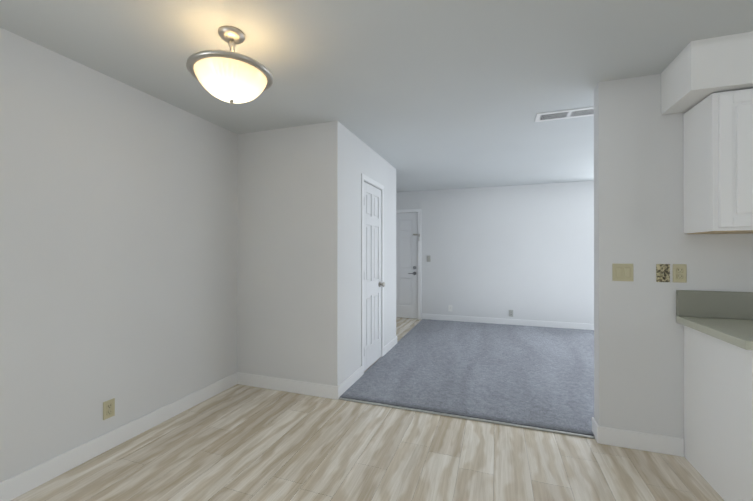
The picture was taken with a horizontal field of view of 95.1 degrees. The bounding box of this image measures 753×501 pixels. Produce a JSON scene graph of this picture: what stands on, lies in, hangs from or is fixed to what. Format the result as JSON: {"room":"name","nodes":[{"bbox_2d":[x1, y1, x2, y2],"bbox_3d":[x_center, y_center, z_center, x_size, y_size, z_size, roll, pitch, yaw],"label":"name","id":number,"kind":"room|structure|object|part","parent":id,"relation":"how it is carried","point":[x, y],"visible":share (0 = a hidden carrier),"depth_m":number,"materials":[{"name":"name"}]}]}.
{"room":"dining area","nodes":[
{"label":"dining area","id":0,"kind":"room"},
{"bbox_2d":[0,27,237,481],"bbox_3d":[-1.527,0.082,3.083,0.120,2.440,8.320,0,0,19],"label":"wall","id":1,"kind":"structure","parent":0,"point":[118,241],"depth_m":2.21,"materials":[{"name":"paint"}]},
{"bbox_2d":[103,398,114,419],"bbox_3d":[-1.747,1.036,2.251,0.010,0.116,0.072,0,0,19],"label":"electrical outlet","id":2,"kind":"object","parent":1,"relation":"attached to","point":[108,408],"visible":1,"depth_m":2.25,"materials":[{"name":"beige plastic"}]},
{"bbox_2d":[0,372,236,500],"bbox_3d":[-2.073,1.240,1.307,0.013,0.115,4.370,0,0,19],"label":"baseboard","id":3,"kind":"structure","parent":1,"relation":"attached to","point":[13,487],"depth_m":2.20,"materials":[{"name":"white wood"}]},
{"bbox_2d":[237,122,326,384],"bbox_3d":[-0.883,0.082,3.262,0.980,2.440,0.100,0,0,19],"label":"wall","id":4,"kind":"structure","parent":0,"point":[282,257],"depth_m":3.20,"materials":[{"name":"paint"}]},
{"bbox_2d":[237,372,338,399],"bbox_3d":[-0.848,1.245,3.187,1.093,0.115,0.013,0,0,19],"label":"baseboard","id":5,"kind":"structure","parent":4,"relation":"attached to","point":[300,387],"depth_m":3.16,"materials":[{"name":"white wood"}]},
{"bbox_2d":[327,121,395,385],"bbox_3d":[-0.081,0.084,3.925,0.100,2.440,1.880,0,0,19],"label":"wall","id":6,"kind":"structure","parent":0,"point":[351,157],"depth_m":3.27,"materials":[{"name":"paint"}]},
{"bbox_2d":[338,336,396,396],"bbox_3d":[-0.025,1.246,3.910,0.013,0.115,1.893,0,0,19],"label":"baseboard","id":7,"kind":"structure","parent":6,"relation":"attached to","point":[349,381],"depth_m":3.35,"materials":[{"name":"white wood"}]},
{"bbox_2d":[361,173,383,374],"bbox_3d":[-0.033,0.254,3.893,0.011,2.100,0.730,0,0,19],"label":"door frame","id":8,"kind":"structure","parent":6,"relation":"attached to","point":[370,180],"depth_m":3.58,"materials":[{"name":"white wood"}]},
{"bbox_2d":[364,182,384,370],"bbox_3d":[-0.027,0.277,3.889,0.101,2.010,0.604,0,0,19],"label":"closet door","id":9,"kind":"structure","parent":6,"relation":"in","point":[372,275],"depth_m":3.88,"materials":[{"name":"white wood"}]},
{"bbox_2d":[11,317,723,500],"bbox_3d":[1.307,1.350,2.096,6.120,0.100,8.320,0,0,19],"label":"floor","id":10,"kind":"structure","parent":0,"point":[238,442],"depth_m":2.11,"materials":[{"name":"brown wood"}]},
{"bbox_2d":[340,319,593,435],"bbox_3d":[2.537,1.296,3.992,4.800,0.016,3.690,0,0,19],"label":"carpet floor","id":11,"kind":"structure","parent":10,"relation":"on","point":[537,376],"depth_m":3.58,"materials":[{"name":"grey carpet"}]},
{"bbox_2d":[339,397,594,438],"bbox_3d":[0.592,1.295,2.703,1.970,0.012,0.026,0,0,19],"label":"trim","id":12,"kind":"structure","parent":10,"relation":"on","point":[485,420],"depth_m":2.64,"materials":[{"name":"silver metal"}]},
{"bbox_2d":[684,326,752,500],"bbox_3d":[2.059,0.878,1.796,0.472,0.842,0.640,0,0,19],"label":"base cabinet","id":13,"kind":"object","parent":10,"relation":"on","point":[718,414],"visible":0.77,"depth_m":1.78,"materials":[{"name":"white wood"}]},
{"bbox_2d":[676,290,752,349],"bbox_3d":[2.932,0.352,1.489,2.404,0.207,0.648,0,0,19],"label":"countertop","id":14,"kind":"structure","parent":13,"relation":"on","point":[726,316],"depth_m":2.08,"materials":[{"name":"stone"}]},
{"bbox_2d":[0,0,752,191],"bbox_3d":[1.307,-1.190,2.102,6.120,0.100,8.320,0,0,19],"label":"ceiling","id":15,"kind":"structure","parent":0,"point":[422,95],"depth_m":2.06,"materials":[{"name":"paint"}]},
{"bbox_2d":[186,26,272,103],"bbox_3d":[-0.762,-0.955,1.814,0.420,0.372,0.420,0,0,19],"label":"pendant lamp","id":16,"kind":"object","parent":15,"relation":"hanging from","point":[232,36],"depth_m":1.72,"materials":[{"name":"white glass"}]},
{"bbox_3d":[-0.762,-0.855,1.814,0.359,0.128,0.359,0,0,19],"label":"pendant lamp shade","id":17,"kind":"part","parent":16,"relation":"part of","materials":[{"name":"white glass"}]},
{"bbox_2d":[535,107,593,121],"bbox_3d":[1.604,-1.135,2.866,0.510,0.008,0.190,0,0,19],"label":"ceiling vent","id":18,"kind":"object","parent":15,"relation":"in","point":[566,114],"visible":0.81,"depth_m":2.87,"materials":[{"name":"white metal"}]},
{"bbox_2d":[661,31,752,114],"bbox_3d":[2.945,-1.007,1.641,2.482,0.268,0.360,0,0,19],"label":"ceiling soffit","id":19,"kind":"structure","parent":15,"relation":"attached to","point":[694,73],"depth_m":1.86,"materials":[{"name":"paint"}]},
{"bbox_2d":[396,181,593,323],"bbox_3d":[2.652,0.088,5.972,5.880,2.440,0.120,0,0,19],"label":"wall","id":20,"kind":"structure","parent":0,"point":[524,252],"depth_m":6.02,"materials":[{"name":"paint"}]},
{"bbox_2d":[396,213,417,318],"bbox_3d":[0.364,0.287,6.704,0.909,2.022,0.106,0,0,19],"label":"entry door","id":21,"kind":"structure","parent":20,"relation":"in","point":[406,265],"depth_m":6.64,"materials":[{"name":"white wood"}]},
{"bbox_2d":[396,209,420,319],"bbox_3d":[0.358,0.260,6.687,1.035,2.100,0.034,0,0,19],"label":"door frame","id":22,"kind":"structure","parent":20,"relation":"attached to","point":[419,253],"depth_m":6.53,"materials":[{"name":"white wood"}]},
{"bbox_2d":[422,314,593,329],"bbox_3d":[3.134,1.250,5.731,4.815,0.115,0.013,0,0,19],"label":"baseboard","id":23,"kind":"structure","parent":20,"relation":"attached to","point":[569,325],"depth_m":6.00,"materials":[{"name":"white wood"}]},
{"bbox_2d":[594,74,752,438],"bbox_3d":[2.861,0.079,1.924,2.830,2.440,0.120,0,0,19],"label":"wall","id":24,"kind":"structure","parent":0,"point":[639,226],"depth_m":2.25,"materials":[{"name":"paint"}]},
{"bbox_2d":[612,264,632,280],"bbox_3d":[1.632,0.145,2.282,0.118,0.116,0.010,0,0,19],"label":"light switch","id":25,"kind":"object","parent":24,"relation":"attached to","point":[622,272],"visible":1,"depth_m":2.28,"materials":[{"name":"beige plastic"}]},
{"bbox_2d":[592,417,683,456],"bbox_3d":[1.735,1.243,2.313,0.473,0.115,0.146,0,0,19],"label":"baseboard","id":26,"kind":"structure","parent":24,"relation":"attached to","point":[657,443],"depth_m":2.25,"materials":[{"name":"white wood"}]},
{"bbox_2d":[656,264,669,281],"bbox_3d":[1.839,0.145,2.210,0.072,0.116,0.010,0,0,19],"label":"electrical outlet","id":27,"kind":"object","parent":24,"relation":"attached to","point":[662,272],"visible":1,"depth_m":2.21,"materials":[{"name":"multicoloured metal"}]},
{"bbox_2d":[673,264,686,282],"bbox_3d":[1.920,0.145,2.182,0.072,0.116,0.010,0,0,19],"label":"electrical outlet","id":28,"kind":"object","parent":24,"relation":"attached to","point":[679,273],"visible":1,"depth_m":2.18,"materials":[{"name":"beige plastic"}]},
{"bbox_2d":[683,88,752,233],"bbox_3d":[2.151,-0.484,1.932,0.559,0.753,0.329,0,0,19],"label":"upper cabinet","id":29,"kind":"object","parent":24,"relation":"attached to","point":[718,159],"visible":0.98,"depth_m":1.85,"materials":[{"name":"white wood"}]}
]}

